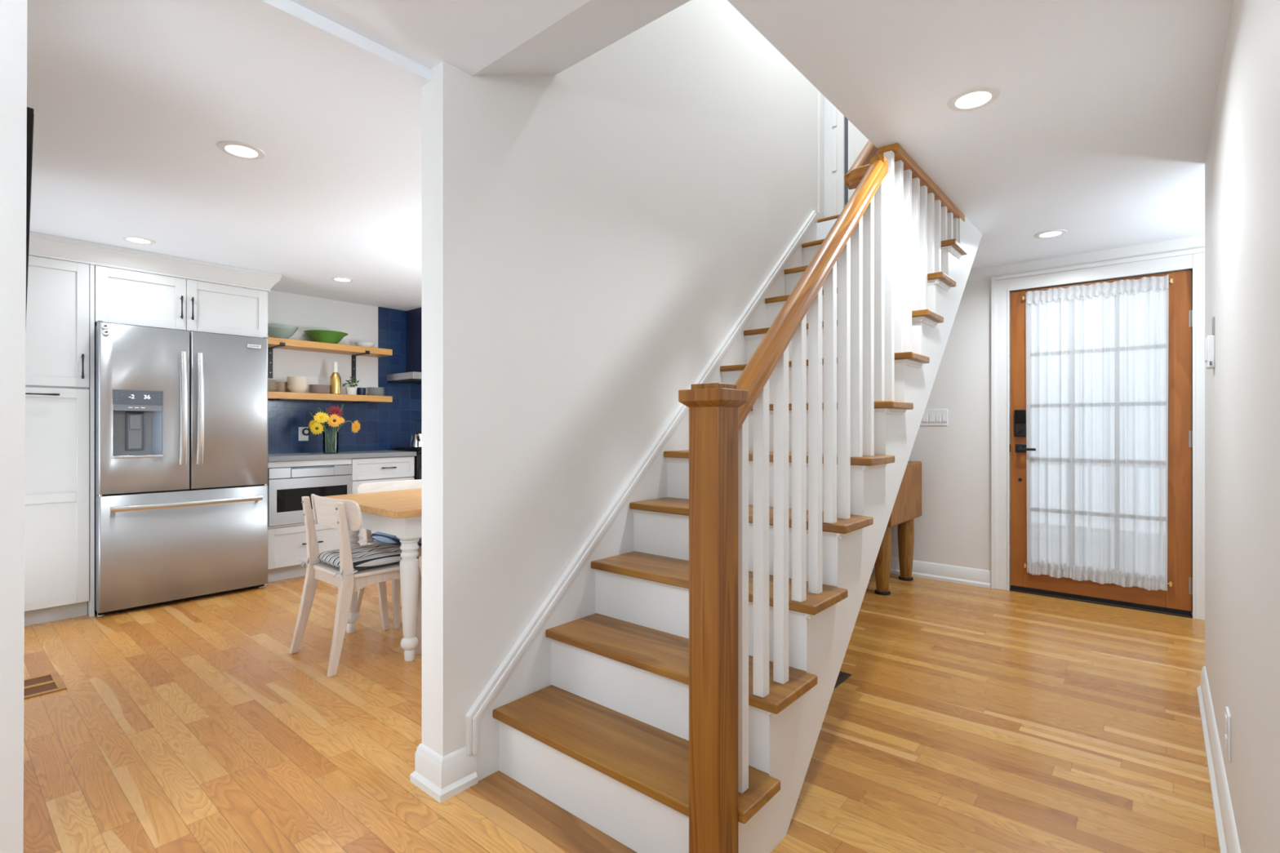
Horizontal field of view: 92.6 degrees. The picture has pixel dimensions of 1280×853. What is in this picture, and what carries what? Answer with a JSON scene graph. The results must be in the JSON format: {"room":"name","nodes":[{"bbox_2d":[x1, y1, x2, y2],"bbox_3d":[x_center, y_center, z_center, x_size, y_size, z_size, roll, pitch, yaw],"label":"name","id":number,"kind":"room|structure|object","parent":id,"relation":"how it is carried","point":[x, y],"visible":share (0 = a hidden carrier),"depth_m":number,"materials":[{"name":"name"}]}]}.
{"room":"entrance hallway","nodes":[
{"label":"entrance hallway","id":0,"kind":"room"},
{"bbox_2d":[28,254,377,453],"bbox_3d":[-2.727,0.024,5.332,0.100,2.252,4.600,0,0,40],"label":"wall","id":1,"kind":"structure","parent":0,"point":[360,322],"depth_m":5.25,"materials":[{"name":"white paint"}]},
{"bbox_2d":[267,337,392,382],"bbox_3d":[-2.653,-0.539,5.134,0.267,0.298,1.074,0,0,40],"label":"wall shelf","id":2,"kind":"object","parent":1,"relation":"attached to","point":[273,343],"visible":0.86,"depth_m":5.06,"materials":[{"name":"brown wood"}]},
{"bbox_2d":[267,323,298,338],"bbox_3d":[-2.871,-0.745,4.877,0.260,0.112,0.260,0,0,40],"label":"glass bowl","id":3,"kind":"object","parent":2,"relation":"on","point":[274,330],"visible":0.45,"depth_m":4.81,"materials":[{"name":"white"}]},
{"bbox_2d":[303,329,348,343],"bbox_3d":[-2.640,-0.738,5.149,0.336,0.098,0.336,0,0,40],"label":"serving bowl","id":4,"kind":"object","parent":2,"relation":"on","point":[316,335],"visible":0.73,"depth_m":5.05,"materials":[{"name":"green ceramic"}]},
{"bbox_2d":[355,342,374,347],"bbox_3d":[-2.428,-0.711,5.399,0.164,0.045,0.164,0,0,40],"label":"dish","id":5,"kind":"object","parent":2,"relation":"on","point":[357,344],"visible":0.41,"depth_m":5.34,"materials":[{"name":"white ceramic"}]},
{"bbox_2d":[267,391,392,403],"bbox_3d":[-2.650,-0.240,5.132,0.259,0.059,1.074,0,0,40],"label":"wall shelf","id":6,"kind":"object","parent":1,"relation":"attached to","point":[272,396],"visible":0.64,"depth_m":5.06,"materials":[{"name":"brown wood"}]},
{"bbox_2d":[275,388,288,391],"bbox_3d":[-2.905,-0.288,4.948,0.110,0.036,0.110,0,0,40],"label":"bowl","id":7,"kind":"object","parent":6,"relation":"on","point":[278,389],"visible":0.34,"depth_m":4.91,"materials":[{"name":"beige ceramic"}]},
{"bbox_2d":[274,386,287,388],"bbox_3d":[-2.901,-0.302,4.949,0.110,0.036,0.110,0,0,40],"label":"bowl","id":8,"kind":"object","parent":7,"relation":"on","point":[276,386],"visible":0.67,"depth_m":4.91,"materials":[{"name":"beige ceramic"}]},
{"bbox_2d":[274,384,287,386],"bbox_3d":[-2.903,-0.316,4.947,0.110,0.036,0.110,0,0,40],"label":"bowl","id":9,"kind":"object","parent":8,"relation":"on","point":[278,385],"visible":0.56,"depth_m":4.90,"materials":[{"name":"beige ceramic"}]},
{"bbox_2d":[286,385,307,392],"bbox_3d":[-2.777,-0.298,4.959,0.152,0.056,0.152,0,0,40],"label":"bowl","id":10,"kind":"object","parent":6,"relation":"on","point":[292,388],"visible":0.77,"depth_m":4.91,"materials":[{"name":"beige ceramic"}]},
{"bbox_2d":[287,383,308,386],"bbox_3d":[-2.775,-0.317,4.961,0.152,0.056,0.152,0,0,40],"label":"bowl","id":11,"kind":"object","parent":10,"relation":"on","point":[298,384],"visible":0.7,"depth_m":4.91,"materials":[{"name":"beige ceramic"}]},
{"bbox_2d":[286,381,307,383],"bbox_3d":[-2.776,-0.336,4.961,0.152,0.056,0.152,0,0,40],"label":"bowl","id":12,"kind":"object","parent":11,"relation":"on","point":[288,382],"visible":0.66,"depth_m":4.90,"materials":[{"name":"beige ceramic"}]},
{"bbox_2d":[286,376,307,379],"bbox_3d":[-2.776,-0.372,4.958,0.152,0.056,0.152,0,0,40],"label":"bowl","id":13,"kind":"object","parent":12,"relation":"on","point":[287,377],"visible":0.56,"depth_m":4.90,"materials":[{"name":"beige ceramic"}]},
{"bbox_2d":[286,378,308,382],"bbox_3d":[-2.775,-0.354,4.959,0.152,0.056,0.152,0,0,40],"label":"bowl","id":14,"kind":"object","parent":12,"relation":"on","point":[288,380],"visible":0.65,"depth_m":4.90,"materials":[{"name":"beige ceramic"}]},
{"bbox_2d":[309,391,329,393],"bbox_3d":[-2.673,-0.276,5.097,0.170,0.011,0.170,0,0,40],"label":"dinner plate","id":15,"kind":"object","parent":6,"relation":"on","point":[309,392],"visible":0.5,"depth_m":5.03,"materials":[{"name":"beige ceramic"}]},
{"bbox_2d":[308,391,328,392],"bbox_3d":[-2.671,-0.286,5.096,0.170,0.011,0.170,0,0,40],"label":"dinner plate","id":16,"kind":"object","parent":15,"relation":"on","point":[308,391],"visible":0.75,"depth_m":5.05,"materials":[{"name":"beige ceramic"}]},
{"bbox_2d":[308,389,330,391],"bbox_3d":[-2.671,-0.297,5.098,0.170,0.011,0.170,0,0,40],"label":"dinner plate","id":17,"kind":"object","parent":16,"relation":"on","point":[308,389],"visible":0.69,"depth_m":5.04,"materials":[{"name":"beige ceramic"}]},
{"bbox_2d":[308,388,329,390],"bbox_3d":[-2.672,-0.307,5.097,0.170,0.011,0.170,0,0,40],"label":"dinner plate","id":18,"kind":"object","parent":17,"relation":"on","point":[308,388],"visible":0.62,"depth_m":5.05,"materials":[{"name":"beige ceramic"}]},
{"bbox_2d":[307,386,330,388],"bbox_3d":[-2.670,-0.318,5.097,0.170,0.011,0.170,0,0,40],"label":"dinner plate","id":19,"kind":"object","parent":18,"relation":"on","point":[308,387],"visible":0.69,"depth_m":5.04,"materials":[{"name":"beige ceramic"}]},
{"bbox_2d":[308,386,329,387],"bbox_3d":[-2.672,-0.329,5.098,0.170,0.011,0.170,0,0,40],"label":"dinner plate","id":20,"kind":"object","parent":19,"relation":"on","point":[308,386],"visible":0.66,"depth_m":5.04,"materials":[{"name":"beige ceramic"}]},
{"bbox_2d":[308,384,329,386],"bbox_3d":[-2.670,-0.339,5.098,0.170,0.011,0.170,0,0,40],"label":"dinner plate","id":21,"kind":"object","parent":20,"relation":"on","point":[308,384],"visible":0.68,"depth_m":5.04,"materials":[{"name":"beige ceramic"}]},
{"bbox_2d":[329,361,341,394],"bbox_3d":[-2.570,-0.408,5.162,0.088,0.275,0.088,0,0,40],"label":"wine bottle","id":22,"kind":"object","parent":6,"relation":"on","point":[335,379],"visible":0.87,"depth_m":5.13,"materials":[{"name":"gold metal"}]},
{"bbox_2d":[342,376,359,395],"bbox_3d":[-2.486,-0.351,5.269,0.132,0.160,0.107,0,0,13],"label":"potted plant","id":23,"kind":"object","parent":6,"relation":"on","point":[351,390],"visible":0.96,"depth_m":5.25,"materials":[{"name":"green plant"}]},
{"bbox_2d":[356,387,365,395],"bbox_3d":[-2.456,-0.305,5.389,0.076,0.070,0.076,0,0,40],"label":"cup","id":24,"kind":"object","parent":6,"relation":"on","point":[360,391],"visible":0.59,"depth_m":5.36,"materials":[{"name":"blue ceramic"}]},
{"bbox_2d":[365,394,383,395],"bbox_3d":[-2.361,-0.277,5.461,0.156,0.013,0.156,0,0,40],"label":"saucer","id":25,"kind":"object","parent":6,"relation":"on","point":[366,394],"visible":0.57,"depth_m":5.41,"materials":[{"name":"grey ceramic"}]},
{"bbox_2d":[366,392,384,394],"bbox_3d":[-2.361,-0.289,5.460,0.156,0.013,0.156,0,0,40],"label":"saucer","id":26,"kind":"object","parent":25,"relation":"on","point":[366,393],"visible":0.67,"depth_m":5.40,"materials":[{"name":"grey ceramic"}]},
{"bbox_3d":[-2.361,-0.302,5.463,0.156,0.013,0.156,0,0,40],"label":"saucer","id":27,"kind":"object","parent":26,"relation":"on","visible":0},
{"bbox_2d":[366,390,384,391],"bbox_3d":[-2.362,-0.315,5.463,0.156,0.013,0.156,0,0,40],"label":"saucer","id":28,"kind":"object","parent":27,"relation":"on","point":[366,390],"visible":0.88,"depth_m":5.42,"materials":[{"name":"grey ceramic"}]},
{"bbox_2d":[365,388,383,390],"bbox_3d":[-2.362,-0.327,5.464,0.156,0.013,0.156,0,0,40],"label":"saucer","id":29,"kind":"object","parent":28,"relation":"on","point":[366,388],"visible":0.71,"depth_m":5.41,"materials":[{"name":"grey ceramic"}]},
{"bbox_2d":[367,386,384,388],"bbox_3d":[-2.360,-0.340,5.462,0.156,0.013,0.156,0,0,40],"label":"saucer","id":30,"kind":"object","parent":29,"relation":"on","point":[367,387],"visible":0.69,"depth_m":5.40,"materials":[{"name":"grey ceramic"}]},
{"bbox_2d":[267,306,422,453],"bbox_3d":[-2.222,-0.441,5.844,0.008,1.322,2.765,0,0,40],"label":"wall tile","id":31,"kind":"structure","parent":1,"relation":"attached to","point":[384,426],"depth_m":5.59,"materials":[{"name":"blue tile"}]},
{"bbox_2d":[298,426,310,440],"bbox_3d":[-2.812,0.062,5.128,0.020,0.115,0.089,0,0,40],"label":"wall outlet","id":32,"kind":"object","parent":31,"relation":"attached to","point":[304,432],"visible":1,"depth_m":5.12,"materials":[{"name":"white plastic"}]},
{"bbox_2d":[386,306,422,384],"bbox_3d":[-1.927,-0.755,5.820,0.471,0.691,0.760,0,0,40],"label":"range hood","id":33,"kind":"object","parent":1,"relation":"attached to","point":[413,374],"visible":0.34,"depth_m":5.70,"materials":[{"name":"metal"}]},
{"bbox_2d":[0,0,817,852],"bbox_3d":[-0.418,-1.300,2.231,0.125,4.900,4.860,0,0,40],"label":"wall","id":34,"kind":"structure","parent":0,"point":[595,230],"depth_m":2.23,"materials":[{"name":"white paint"}]},
{"bbox_2d":[409,743,477,803],"bbox_3d":[0.219,1.089,2.981,0.177,0.122,2.771,0,0,40],"label":"baseboard","id":35,"kind":"structure","parent":34,"relation":"attached to","point":[442,778],"depth_m":1.93,"materials":[{"name":"white paint"}]},
{"bbox_2d":[465,210,824,781],"bbox_3d":[0.331,-0.118,2.995,0.029,2.536,2.725,0,0,40],"label":"trim","id":36,"kind":"structure","parent":34,"relation":"attached to","point":[526,669],"depth_m":2.39,"materials":[{"name":"white paint"}]},
{"bbox_2d":[817,90,823,215],"bbox_3d":[1.185,-2.400,4.011,0.015,2.100,0.070,0,0,40],"label":"trim","id":37,"kind":"structure","parent":34,"relation":"attached to","point":[820,97],"depth_m":3.99,"materials":[{"name":"white paint"}]},
{"bbox_2d":[22,556,1219,852],"bbox_3d":[-0.383,1.175,2.949,7.000,0.050,6.000,0,0,40],"label":"floor","id":38,"kind":"structure","parent":0,"point":[966,718],"depth_m":2.24,"materials":[{"name":"brown wood"}]},
{"bbox_2d":[23,671,66,699],"bbox_3d":[-2.712,1.147,2.655,0.278,0.006,0.298,0,0,40],"label":"floor vent","id":39,"kind":"object","parent":38,"relation":"in","point":[47,683],"visible":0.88,"depth_m":2.71,"materials":[{"name":"brown wood"}]},
{"bbox_2d":[24,255,88,626],"bbox_3d":[-3.701,0.085,3.647,0.592,2.130,0.559,0,0,40],"label":"pantry cabinet","id":40,"kind":"object","parent":38,"relation":"on","point":[56,510],"visible":0.8,"depth_m":3.59,"materials":[{"name":"white paint"}]},
{"bbox_2d":[87,264,94,617],"bbox_3d":[-3.526,0.085,3.882,0.554,2.130,0.021,0,0,40],"label":"end panel","id":41,"kind":"object","parent":38,"relation":"on","point":[91,603],"visible":0.44,"depth_m":3.70,"materials":[{"name":"white paint"}]},
{"bbox_2d":[94,320,267,616],"bbox_3d":[-3.144,0.258,4.176,0.701,1.784,0.912,0,0,40],"label":"refrigerator","id":42,"kind":"object","parent":38,"relation":"on","point":[181,416],"visible":0.99,"depth_m":3.92,"materials":[{"name":"grey metal"}]},
{"bbox_2d":[102,323,108,328],"bbox_3d":[-3.205,-0.602,3.668,0.007,0.033,0.033,0,0,40],"label":"magnet","id":43,"kind":"object","parent":42,"relation":"attached to","point":[104,326],"visible":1,"depth_m":3.67,"materials":[{"name":"white plastic"}]},
{"bbox_2d":[102,329,110,334],"bbox_3d":[-3.202,-0.566,3.671,0.007,0.033,0.033,0,0,40],"label":"magnet","id":44,"kind":"object","parent":42,"relation":"attached to","point":[104,331],"visible":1,"depth_m":3.67,"materials":[{"name":"white plastic"}]},
{"bbox_2d":[94,265,267,337],"bbox_3d":[-3.198,-0.808,4.240,0.592,0.344,0.945,0,0,40],"label":"wall cabinet","id":45,"kind":"object","parent":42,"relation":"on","point":[122,296],"visible":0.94,"depth_m":4.02,"materials":[{"name":"white paint"}]},
{"bbox_2d":[28,231,281,292],"bbox_3d":[-3.355,-1.040,4.031,0.619,0.121,1.603,0,0,40],"label":"trim","id":46,"kind":"structure","parent":45,"relation":"on","point":[42,245],"depth_m":3.87,"materials":[{"name":"white paint"}]},
{"bbox_2d":[267,458,351,582],"bbox_3d":[-2.704,0.704,4.845,0.562,0.893,0.612,0,0,40],"label":"base cabinet","id":47,"kind":"object","parent":38,"relation":"on","point":[286,544],"depth_m":4.60,"materials":[{"name":"white paint"}]},
{"bbox_2d":[267,450,416,462],"bbox_3d":[-2.527,0.238,5.055,0.546,0.036,1.163,0,0,40],"label":"countertop","id":48,"kind":"structure","parent":47,"relation":"on","point":[362,454],"depth_m":4.87,"materials":[{"name":"stone"}]},
{"bbox_2d":[322,431,338,453],"bbox_3d":[-2.526,0.132,4.998,0.118,0.175,0.118,0,0,40],"label":"glass vase","id":49,"kind":"object","parent":48,"relation":"on","point":[336,442],"visible":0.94,"depth_m":4.98,"materials":[{"name":"glass"}]},
{"bbox_2d":[308,419,332,452],"bbox_3d":[-2.566,0.078,4.934,0.067,0.268,0.185,0,0,40],"label":"flower","id":50,"kind":"object","parent":49,"relation":"in","point":[311,421],"visible":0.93,"depth_m":4.88,"materials":[{"name":"yellow plant"}]},
{"bbox_2d":[310,422,333,451],"bbox_3d":[-2.536,0.086,4.913,0.061,0.252,0.195,0,0,34],"label":"flower","id":51,"kind":"object","parent":49,"relation":"in","point":[317,428],"visible":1,"depth_m":4.86,"materials":[{"name":"yellow plant"}]},
{"bbox_2d":[313,411,333,452],"bbox_3d":[-2.535,0.046,4.920,0.078,0.331,0.160,0,0,40],"label":"flower","id":52,"kind":"object","parent":49,"relation":"in","point":[320,417],"visible":1,"depth_m":4.90,"materials":[{"name":"yellow plant"}]},
{"bbox_2d":[318,407,330,452],"bbox_3d":[-2.564,0.027,4.966,0.062,0.368,0.101,0,0,40],"label":"leafy sprig","id":53,"kind":"object","parent":49,"relation":"in","point":[326,426],"visible":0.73,"depth_m":4.97,"materials":[{"name":"green plant"}]},
{"bbox_2d":[327,413,342,452],"bbox_3d":[-2.467,0.054,4.952,0.096,0.314,0.076,0,0,-6],"label":"flower","id":54,"kind":"object","parent":49,"relation":"in","point":[334,420],"visible":1,"depth_m":4.94,"materials":[{"name":"orange plant"}]},
{"bbox_2d":[326,405,342,452],"bbox_3d":[-2.498,0.020,5.010,0.123,0.383,0.043,0,0,-34],"label":"flower","id":55,"kind":"object","parent":49,"relation":"in","point":[333,410],"visible":0.79,"depth_m":5.01,"materials":[{"name":"red plant"}]},
{"bbox_2d":[328,416,345,452],"bbox_3d":[-2.472,0.060,4.999,0.067,0.304,0.122,0,0,40],"label":"flower","id":56,"kind":"object","parent":49,"relation":"in","point":[342,419],"visible":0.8,"depth_m":5.01,"materials":[{"name":"orange plant"}]},
{"bbox_2d":[328,420,360,451],"bbox_3d":[-2.436,0.080,5.063,0.257,0.265,0.058,0,0,-45],"label":"flower","id":57,"kind":"object","parent":49,"relation":"in","point":[356,426],"visible":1,"depth_m":5.11,"materials":[{"name":"orange plant"}]},
{"bbox_2d":[289,493,421,677],"bbox_3d":[-1.435,0.750,3.146,0.530,0.801,0.512,0,0,40],"label":"dining chair","id":58,"kind":"object","parent":38,"relation":"on","point":[343,515],"visible":0.93,"depth_m":3.01,"materials":[{"name":"white wood"}]},
{"bbox_2d":[298,542,402,580],"bbox_3d":[-1.435,0.677,3.150,0.484,0.081,0.445,0,0,40],"label":"seat cushion","id":59,"kind":"object","parent":58,"relation":"on","point":[367,556],"visible":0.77,"depth_m":3.08,"materials":[{"name":"fabric"}]},
{"bbox_2d":[321,488,422,661],"bbox_3d":[-0.947,0.771,3.729,0.900,0.757,1.600,0,0,40],"label":"dining table","id":60,"kind":"object","parent":38,"relation":"on","point":[398,513],"visible":0.35,"depth_m":3.01,"materials":[{"name":"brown wood"}]},
{"bbox_2d":[350,456,414,546],"bbox_3d":[-2.329,0.704,5.287,0.562,0.893,0.543,0,0,40],"label":"base cabinet","id":61,"kind":"object","parent":38,"relation":"on","point":[378,469],"visible":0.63,"depth_m":5.10,"materials":[{"name":"white paint"}]},
{"bbox_2d":[355,479,422,629],"bbox_3d":[-1.432,0.750,3.800,0.512,0.801,0.530,0,0,40],"label":"dining chair","id":62,"kind":"object","parent":38,"relation":"on","point":[406,484],"visible":0.34,"depth_m":3.75,"materials":[{"name":"white wood"}]},
{"bbox_2d":[358,531,422,546],"bbox_3d":[-1.428,0.677,3.800,0.445,0.081,0.484,0,0,40],"label":"seat cushion","id":63,"kind":"object","parent":62,"relation":"on","point":[382,537],"visible":0.27,"depth_m":3.63,"materials":[{"name":"blue fabric"}]},
{"bbox_2d":[386,446,422,479],"bbox_3d":[-1.863,0.671,5.762,0.621,0.957,0.761,0,0,40],"label":"range cooker","id":64,"kind":"object","parent":38,"relation":"on","point":[418,459],"visible":0.12,"depth_m":5.35,"materials":[{"name":"black metal"}]},
{"bbox_2d":[386,448,422,453],"bbox_3d":[-1.887,0.224,5.782,0.560,0.022,0.761,0,0,40],"label":"cooktop","id":65,"kind":"object","parent":64,"relation":"in","point":[418,451],"depth_m":5.47,"materials":[{"name":"black glass"}]},
{"bbox_2d":[409,419,422,448],"bbox_3d":[-1.986,0.064,5.529,0.184,0.259,0.169,0,0,40],"label":"kettle","id":66,"kind":"object","parent":64,"relation":"on","point":[416,437],"visible":0.66,"depth_m":5.46,"materials":[{"name":"silver metal"}]},
{"bbox_2d":[414,574,422,654],"bbox_3d":[-0.803,0.750,3.102,0.512,0.801,0.530,0,0,40],"label":"dining chair","id":67,"kind":"object","parent":38,"relation":"on","point":[418,650],"visible":0.02,"depth_m":3.08,"materials":[{"name":"white wood"}]},
{"bbox_2d":[492,140,982,852],"bbox_3d":[0.769,-0.491,2.793,0.922,3.281,2.890,0,0,40],"label":"staircase","id":68,"kind":"structure","parent":38,"relation":"on","point":[685,713],"depth_m":1.91,"materials":[{"name":"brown wood"}]},
{"bbox_2d":[470,770,636,852],"bbox_3d":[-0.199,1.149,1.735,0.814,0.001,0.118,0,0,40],"label":"stair tread","id":69,"kind":"structure","parent":68,"relation":"attached to","point":[571,833],"depth_m":1.79,"materials":[{"name":"brown wood"}]},
{"bbox_2d":[834,671,851,688],"bbox_3d":[0.805,1.147,2.852,0.295,0.005,0.190,0,0,40],"label":"floor vent","id":70,"kind":"object","parent":38,"relation":"in","point":[842,676],"visible":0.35,"depth_m":2.79,"materials":[{"name":"brown metal"}]},
{"bbox_2d":[874,461,921,595],"bbox_3d":[1.673,0.706,4.528,0.590,0.888,0.700,0,0,40],"label":"table","id":71,"kind":"object","parent":38,"relation":"on","point":[907,507],"visible":0.41,"depth_m":4.36,"materials":[{"name":"brown wood"}]},
{"bbox_2d":[874,589,890,595],"bbox_3d":[1.671,1.141,4.216,0.104,0.018,0.104,0,0,40],"label":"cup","id":72,"kind":"object","parent":71,"relation":"on","point":[880,592],"depth_m":4.18,"materials":[{"name":"black rubber"}]},
{"bbox_2d":[898,575,913,581],"bbox_3d":[2.001,1.141,4.605,0.104,0.018,0.104,0,0,40],"label":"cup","id":73,"kind":"object","parent":71,"relation":"on","point":[907,578],"depth_m":4.57,"materials":[{"name":"black rubber"}]},
{"bbox_2d":[26,0,1233,311],"bbox_3d":[-0.337,-1.226,2.910,6.880,0.248,6.000,0,0,40],"label":"ceiling","id":74,"kind":"structure","parent":0,"point":[1097,130],"depth_m":2.15,"materials":[{"name":"white paint"}]},
{"bbox_2d":[120,235,155,244],"bbox_3d":[-2.961,-1.099,3.613,0.162,0.006,0.162,0,0,40],"label":"recessed light","id":75,"kind":"object","parent":74,"relation":"in","point":[135,239],"visible":1,"depth_m":3.60,"materials":[{"name":"white paint"}]},
{"bbox_2d":[217,140,265,159],"bbox_3d":[-1.588,-1.099,2.440,0.162,0.006,0.162,0,0,40],"label":"recessed light","id":76,"kind":"object","parent":74,"relation":"in","point":[235,148],"visible":1,"depth_m":2.43,"materials":[{"name":"white paint"}]},
{"bbox_2d":[330,276,354,282],"bbox_3d":[-2.226,-1.099,4.579,0.162,0.006,0.162,0,0,40],"label":"recessed light","id":77,"kind":"object","parent":74,"relation":"in","point":[343,279],"visible":1,"depth_m":4.57,"materials":[{"name":"white paint"}]},
{"bbox_2d":[946,85,999,111],"bbox_3d":[1.157,-1.135,2.124,0.162,0.006,0.162,0,0,40],"label":"recessed light","id":78,"kind":"object","parent":74,"relation":"in","point":[977,97],"visible":1,"depth_m":2.12,"materials":[{"name":"white paint"}]},
{"bbox_2d":[1034,229,1066,238],"bbox_3d":[2.422,-1.135,3.610,0.162,0.006,0.162,0,0,40],"label":"recessed light","id":79,"kind":"object","parent":74,"relation":"in","point":[1054,233],"visible":1,"depth_m":3.60,"materials":[{"name":"white paint"}]},
{"bbox_2d":[823,95,826,217],"bbox_3d":[1.583,-2.493,3.877,1.045,2.314,0.100,0,0,40],"label":"wall","id":80,"kind":"structure","parent":0,"point":[824,97],"depth_m":4.10,"materials":[{"name":"white paint"}]},
{"bbox_2d":[826,97,868,217],"bbox_3d":[1.525,-2.375,3.817,0.755,2.050,0.037,0,0,40],"label":"door","id":81,"kind":"structure","parent":80,"relation":"in","point":[845,142],"depth_m":4.00,"materials":[{"name":"white paint"}]},
{"bbox_2d":[890,235,1204,570],"bbox_3d":[2.823,0.006,4.175,3.700,2.288,0.120,0,0,40],"label":"wall","id":82,"kind":"structure","parent":0,"point":[953,526],"depth_m":4.47,"materials":[{"name":"white paint"}]},
{"bbox_2d":[872,556,991,588],"bbox_3d":[1.978,1.089,4.797,1.367,0.122,0.026,0,0,40],"label":"baseboard","id":83,"kind":"structure","parent":82,"relation":"attached to","point":[931,571],"depth_m":4.53,"materials":[{"name":"white paint"}]},
{"bbox_2d":[920,408,947,425],"bbox_3d":[2.210,-0.068,4.609,0.194,0.122,0.012,0,0,40],"label":"light switch","id":84,"kind":"object","parent":82,"relation":"attached to","point":[936,416],"visible":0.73,"depth_m":4.60,"materials":[{"name":"white plastic"}]},
{"bbox_2d":[991,247,1204,620],"bbox_3d":[2.986,0.045,4.019,1.173,2.209,0.148,0,0,40],"label":"trim","id":85,"kind":"structure","parent":82,"relation":"attached to","point":[1193,259],"depth_m":4.08,"materials":[{"name":"white paint"}]},
{"bbox_2d":[1009,269,1192,615],"bbox_3d":[2.957,0.095,3.983,0.966,2.087,0.104,0,0,40],"label":"door","id":86,"kind":"structure","parent":82,"relation":"in","point":[1178,598],"depth_m":3.75,"materials":[{"name":"brown wood"}]},
{"bbox_2d":[1022,274,1173,591],"bbox_3d":[2.944,0.043,3.978,0.784,1.942,0.040,0,0,40],"label":"door curtain","id":87,"kind":"object","parent":86,"relation":"hanging from","point":[1097,353],"visible":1,"depth_m":3.94,"materials":[{"name":"fabric"}]},
{"bbox_2d":[1009,588,1192,617],"bbox_3d":[2.991,1.144,4.025,0.951,0.012,0.132,0,0,40],"label":"threshold","id":88,"kind":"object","parent":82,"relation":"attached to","point":[1011,589],"depth_m":3.94,"materials":[{"name":"brown metal"}]},
{"bbox_2d":[1204,0,1279,852],"bbox_3d":[1.356,0.006,0.554,1.050,2.288,4.600,0,0,40],"label":"wall","id":89,"kind":"structure","parent":0,"point":[1242,162],"depth_m":1.39,"materials":[{"name":"white paint"}]},
{"bbox_2d":[1204,316,1214,368],"bbox_3d":[2.055,-0.300,2.208,0.024,0.180,0.083,0,0,40],"label":"panel","id":90,"kind":"object","parent":89,"relation":"attached to","point":[1210,340],"visible":1,"depth_m":2.18,"materials":[{"name":"white plastic"}]},
{"bbox_2d":[1196,666,1240,852],"bbox_3d":[0.938,1.089,0.893,0.026,0.122,4.575,0,0,40],"label":"baseboard","id":91,"kind":"structure","parent":89,"relation":"attached to","point":[1226,829],"depth_m":1.89,"materials":[{"name":"white paint"}]},
{"bbox_2d":[1224,706,1231,762],"bbox_3d":[1.648,0.862,1.716,0.009,0.127,0.080,0,0,40],"label":"wall outlet","id":92,"kind":"object","parent":89,"relation":"attached to","point":[1227,715],"visible":1,"depth_m":1.70,"materials":[{"name":"white plastic"}]},
{"bbox_2d":[1224,713,1226,752],"bbox_3d":[1.646,0.861,1.718,0.003,0.098,0.034,0,0,40],"label":"socket","id":93,"kind":"object","parent":92,"relation":"attached to","point":[1225,714],"depth_m":1.71,"materials":[{"name":"white plastic"}]},
{"bbox_3d":[-2.797,0.024,2.427,3.755,2.252,0.120,0,0,40],"label":"wall","id":94,"kind":"structure","parent":0,"visible":0},
{"bbox_2d":[26,106,34,311],"bbox_3d":[-2.208,-0.585,2.081,1.140,0.654,0.114,0,0,40],"label":"television","id":95,"kind":"object","parent":94,"relation":"attached to","point":[30,115],"visible":0.21,"depth_m":1.75,"materials":[{"name":"black plastic"}]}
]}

